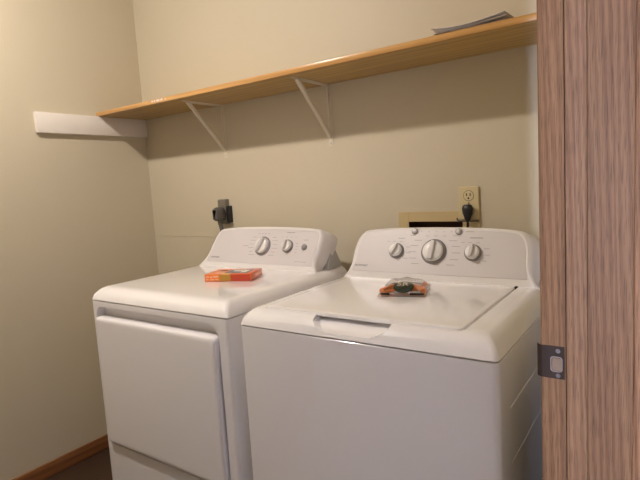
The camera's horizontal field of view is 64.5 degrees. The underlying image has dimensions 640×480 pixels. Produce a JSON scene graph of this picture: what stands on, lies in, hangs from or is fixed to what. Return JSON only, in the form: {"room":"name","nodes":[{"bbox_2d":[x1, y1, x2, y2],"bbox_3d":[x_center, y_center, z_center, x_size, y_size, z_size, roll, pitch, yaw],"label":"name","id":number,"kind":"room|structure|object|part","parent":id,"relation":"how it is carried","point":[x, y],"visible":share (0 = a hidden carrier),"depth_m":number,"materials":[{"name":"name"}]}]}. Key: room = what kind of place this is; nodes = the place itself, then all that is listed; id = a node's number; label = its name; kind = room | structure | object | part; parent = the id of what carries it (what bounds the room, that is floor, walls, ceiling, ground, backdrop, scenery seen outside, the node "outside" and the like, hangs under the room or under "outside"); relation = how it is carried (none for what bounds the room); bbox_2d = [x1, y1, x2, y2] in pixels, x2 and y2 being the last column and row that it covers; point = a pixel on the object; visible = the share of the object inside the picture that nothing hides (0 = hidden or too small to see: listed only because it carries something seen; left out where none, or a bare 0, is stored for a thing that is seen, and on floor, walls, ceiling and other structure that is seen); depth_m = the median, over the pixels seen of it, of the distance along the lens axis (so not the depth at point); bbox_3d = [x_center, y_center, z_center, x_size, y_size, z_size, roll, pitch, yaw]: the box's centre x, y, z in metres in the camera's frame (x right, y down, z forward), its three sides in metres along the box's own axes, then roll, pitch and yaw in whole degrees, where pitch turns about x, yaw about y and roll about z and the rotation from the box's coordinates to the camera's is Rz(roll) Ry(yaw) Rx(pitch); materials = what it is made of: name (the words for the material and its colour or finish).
{"room":"laundry room","nodes":[
{"label":"laundry room","id":0,"kind":"room"},
{"bbox_2d":[45,447,112,479],"bbox_3d":[-0.505,1.338,-0.082,4.100,0.100,5.700,1,8,35],"label":"floor","id":1,"kind":"structure","parent":0,"point":[97,466],"depth_m":2.32,"materials":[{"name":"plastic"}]},
{"bbox_2d":[92,227,346,479],"bbox_3d":[-0.340,0.511,1.931,0.686,1.077,0.675,1,8,35],"label":"dryer","id":2,"kind":"object","parent":1,"relation":"on","point":[170,344],"visible":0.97,"depth_m":1.66,"materials":[{"name":"white metal"}]},
{"bbox_3d":[-0.527,0.506,1.675,0.606,0.467,0.047,1,8,35],"label":"door","id":3,"kind":"part","parent":2,"relation":"part of","materials":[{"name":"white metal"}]},
{"bbox_2d":[205,268,262,281],"bbox_3d":[-0.309,0.125,1.825,0.173,0.026,0.119,-2,7,14],"label":"carton","id":4,"kind":"object","parent":2,"relation":"on","point":[243,274],"visible":1,"depth_m":1.78,"materials":[{"name":"orange cardboard"}]},
{"bbox_3d":[-0.230,0.024,2.025,0.079,0.073,0.038,1,8,35],"label":"knob","id":5,"kind":"part","parent":2,"relation":"part of","materials":[{"name":"grey plastic"}]},
{"bbox_3d":[-0.242,0.025,2.038,0.562,0.134,0.064,1,8,35],"label":"control panel","id":6,"kind":"part","parent":2,"relation":"part of","materials":[{"name":"white plastic"}]},
{"bbox_3d":[-0.126,0.024,1.954,0.053,0.049,0.028,1,8,35],"label":"knob","id":7,"kind":"part","parent":2,"relation":"part of","materials":[{"name":"grey plastic"}]},
{"bbox_2d":[241,227,542,479],"bbox_3d":[0.272,0.524,1.482,0.686,1.077,0.668,1,8,35],"label":"washer","id":8,"kind":"object","parent":1,"relation":"on","point":[346,380],"visible":0.93,"depth_m":1.22,"materials":[{"name":"white metal"}]},
{"bbox_3d":[0.199,0.158,1.389,0.542,0.011,0.442,1,8,35],"label":"lid","id":9,"kind":"part","parent":8,"relation":"part of","materials":[{"name":"white metal"}]},
{"bbox_3d":[0.250,0.035,1.665,0.052,0.049,0.027,1,8,35],"label":"knob","id":10,"kind":"part","parent":8,"relation":"part of","materials":[{"name":"grey plastic"}]},
{"bbox_2d":[379,277,430,294],"bbox_3d":[0.242,0.126,1.441,0.133,0.035,0.164,-1,7,18],"label":"packet","id":11,"kind":"object","parent":8,"relation":"on","point":[402,287],"visible":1,"depth_m":1.41,"materials":[{"name":"orange plastic"}]},
{"bbox_3d":[0.356,0.036,1.591,0.082,0.076,0.039,1,8,35],"label":"knob","id":12,"kind":"part","parent":8,"relation":"part of","materials":[{"name":"grey plastic"}]},
{"bbox_3d":[0.357,0.038,1.594,0.569,0.133,0.064,1,8,35],"label":"control panel","id":13,"kind":"part","parent":8,"relation":"part of","materials":[{"name":"white plastic"}]},
{"bbox_3d":[0.457,0.038,1.520,0.052,0.049,0.027,1,8,35],"label":"knob","id":14,"kind":"part","parent":8,"relation":"part of","materials":[{"name":"grey plastic"}]},
{"bbox_2d":[0,0,158,479],"bbox_3d":[-1.769,-0.049,1.571,0.100,2.440,2.900,1,8,35],"label":"wall","id":15,"kind":"structure","parent":0,"point":[77,220],"depth_m":2.32,"materials":[{"name":"paint"}]},
{"bbox_2d":[12,434,108,479],"bbox_3d":[-1.651,1.129,1.670,0.012,0.067,2.900,1,8,35],"label":"baseboard","id":16,"kind":"structure","parent":15,"relation":"attached to","point":[69,459],"depth_m":2.35,"materials":[{"name":"brown wood"}]},
{"bbox_2d":[33,111,147,137],"bbox_3d":[-1.080,-0.550,2.444,0.019,0.090,0.570,1,8,35],"label":"cleat","id":17,"kind":"object","parent":15,"relation":"attached to","point":[45,122],"visible":1,"depth_m":2.40,"materials":[{"name":"beige wood"}]},
{"bbox_2d":[132,0,538,273],"bbox_3d":[0.007,-0.221,2.148,2.350,2.440,0.100,1,8,35],"label":"wall","id":18,"kind":"structure","parent":0,"point":[407,140],"depth_m":2.03,"materials":[{"name":"paint"}]},
{"bbox_2d":[182,100,227,157],"bbox_3d":[-0.511,-0.489,2.264,0.018,0.241,0.234,1,8,35],"label":"shelf bracket","id":19,"kind":"object","parent":18,"relation":"attached to","point":[224,147],"visible":1,"depth_m":2.30,"materials":[{"name":"white metal"}]},
{"bbox_3d":[-0.519,-0.604,2.250,0.018,0.008,0.232,1,8,35],"label":"shelf arm","id":20,"kind":"part","parent":19,"relation":"part of","materials":[{"name":"beige paint"}]},
{"bbox_3d":[-0.447,-0.503,2.356,0.018,0.240,0.008,1,8,35],"label":"wall arm","id":21,"kind":"part","parent":19,"relation":"part of","materials":[{"name":"beige paint"}]},
{"bbox_2d":[212,207,225,231],"bbox_3d":[-0.440,0.223,2.399,0.075,0.758,0.053,1,8,35],"label":"plug","id":22,"kind":"object","parent":18,"relation":"attached to","point":[218,212],"visible":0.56,"depth_m":2.36,"materials":[{"name":"grey plastic"}]},
{"bbox_3d":[-0.429,0.250,2.405,0.064,0.702,0.022,-1,7,22],"label":"cord","id":23,"kind":"part","parent":22,"relation":"part of","materials":[{"name":"grey plastic"}]},
{"bbox_2d":[218,199,229,223],"bbox_3d":[-0.458,-0.135,2.407,0.055,0.117,0.029,1,8,35],"label":"dryer outlet","id":24,"kind":"object","parent":18,"relation":"attached to","point":[223,203],"visible":0.52,"depth_m":2.39,"materials":[{"name":"brown"}]},
{"bbox_2d":[226,206,232,222],"bbox_3d":[-0.426,-0.121,2.388,0.016,0.080,0.026,1,8,35],"label":"clamp","id":25,"kind":"object","parent":18,"relation":"attached to","point":[228,208],"visible":1,"depth_m":2.38,"materials":[{"name":"black plastic"}]},
{"bbox_2d":[290,76,332,145],"bbox_3d":[-0.027,-0.481,1.927,0.018,0.241,0.234,1,8,35],"label":"shelf bracket","id":26,"kind":"object","parent":18,"relation":"attached to","point":[328,130],"visible":1,"depth_m":1.97,"materials":[{"name":"white metal"}]},
{"bbox_3d":[-0.035,-0.596,1.913,0.018,0.008,0.232,1,8,35],"label":"shelf arm","id":27,"kind":"part","parent":26,"relation":"part of","materials":[{"name":"beige paint"}]},
{"bbox_3d":[0.037,-0.495,2.019,0.018,0.240,0.008,1,8,35],"label":"wall arm","id":28,"kind":"part","parent":26,"relation":"part of","materials":[{"name":"beige paint"}]},
{"bbox_2d":[96,12,536,119],"bbox_3d":[-0.131,-0.608,1.955,2.134,0.019,0.273,1,8,35],"label":"wall shelf","id":29,"kind":"object","parent":18,"relation":"attached to","point":[520,31],"visible":0.85,"depth_m":1.72,"materials":[{"name":"brown wood"}]},
{"bbox_2d":[434,18,506,34],"bbox_3d":[0.452,-0.603,1.471,0.208,0.003,0.144,1,8,35],"label":"paper sheet","id":30,"kind":"object","parent":29,"relation":"on","point":[505,18],"visible":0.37,"depth_m":1.42,"materials":[{"name":"grey paper"}]},
{"bbox_2d":[434,14,509,32],"bbox_3d":[0.453,-0.608,1.465,0.209,0.007,0.146,1,8,35],"label":"paper sheet","id":31,"kind":"object","parent":30,"relation":"on","point":[504,16],"visible":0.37,"depth_m":1.40,"materials":[{"name":"white paper"}]},
{"bbox_2d":[431,10,513,30],"bbox_3d":[0.447,-0.615,1.463,0.215,0.012,0.140,2,8,38],"label":"paper sheet","id":32,"kind":"object","parent":31,"relation":"on","point":[504,11],"visible":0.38,"depth_m":1.40,"materials":[{"name":"white paper"}]},
{"bbox_2d":[398,211,480,227],"bbox_3d":[0.450,-0.002,1.860,0.307,0.214,0.088,1,8,35],"label":"washer outlet box","id":33,"kind":"object","parent":18,"relation":"attached to","point":[429,218],"visible":0.27,"depth_m":1.85,"materials":[{"name":"beige plastic"}]},
{"bbox_2d":[462,204,472,227],"bbox_3d":[0.505,0.146,1.758,0.060,0.537,0.030,-2,6,11],"label":"plug","id":34,"kind":"object","parent":18,"relation":"attached to","point":[467,209],"visible":0.42,"depth_m":1.72,"materials":[{"name":"black plastic"}]},
{"bbox_2d":[459,186,479,219],"bbox_3d":[0.511,-0.126,1.742,0.070,0.114,0.011,1,8,35],"label":"wall outlet","id":35,"kind":"object","parent":18,"relation":"attached to","point":[467,195],"visible":0.71,"depth_m":1.73,"materials":[{"name":"beige plastic"}]},
{"bbox_2d":[463,190,473,200],"bbox_3d":[0.508,-0.152,1.736,0.037,0.037,0.001,1,8,35],"label":"receptacle","id":36,"kind":"object","parent":35,"relation":"attached to","point":[468,195],"depth_m":1.73,"materials":[{"name":"beige plastic"}]},
{"bbox_3d":[0.072,-0.018,0.290,0.115,2.440,2.900,1,8,35],"label":"wall","id":37,"kind":"structure","parent":0,"visible":0},
{"bbox_2d":[536,0,542,475],"bbox_3d":[0.355,0.077,0.812,0.014,2.100,0.057,1,8,35],"label":"trim","id":38,"kind":"structure","parent":37,"relation":"attached to","point":[536,0],"depth_m":0.78,"materials":[{"name":"brown wood"}]},
{"bbox_2d":[537,343,566,379],"bbox_3d":[0.358,0.188,0.785,0.045,0.051,0.008,3,9,44],"label":"strike plate","id":39,"kind":"object","parent":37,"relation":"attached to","point":[547,366],"visible":1,"depth_m":0.78,"materials":[{"name":"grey metal"}]},
{"bbox_2d":[562,0,588,479],"bbox_3d":[0.380,0.118,0.753,0.030,2.030,0.010,1,8,35],"label":"door frame","id":40,"kind":"structure","parent":37,"relation":"attached to","point":[574,12],"depth_m":0.73,"materials":[{"name":"brown wood"}]},
{"bbox_2d":[537,0,635,479],"bbox_3d":[0.398,0.111,0.758,0.122,2.040,0.020,1,8,35],"label":"trim","id":41,"kind":"structure","parent":37,"relation":"attached to","point":[611,23],"depth_m":0.73,"materials":[{"name":"brown wood"}]},
{"bbox_2d":[633,0,639,479],"bbox_3d":[0.466,0.079,0.736,0.018,2.100,0.057,1,8,35],"label":"trim","id":42,"kind":"structure","parent":37,"relation":"attached to","point":[636,371],"depth_m":0.71,"materials":[{"name":"brown wood"}]}
]}

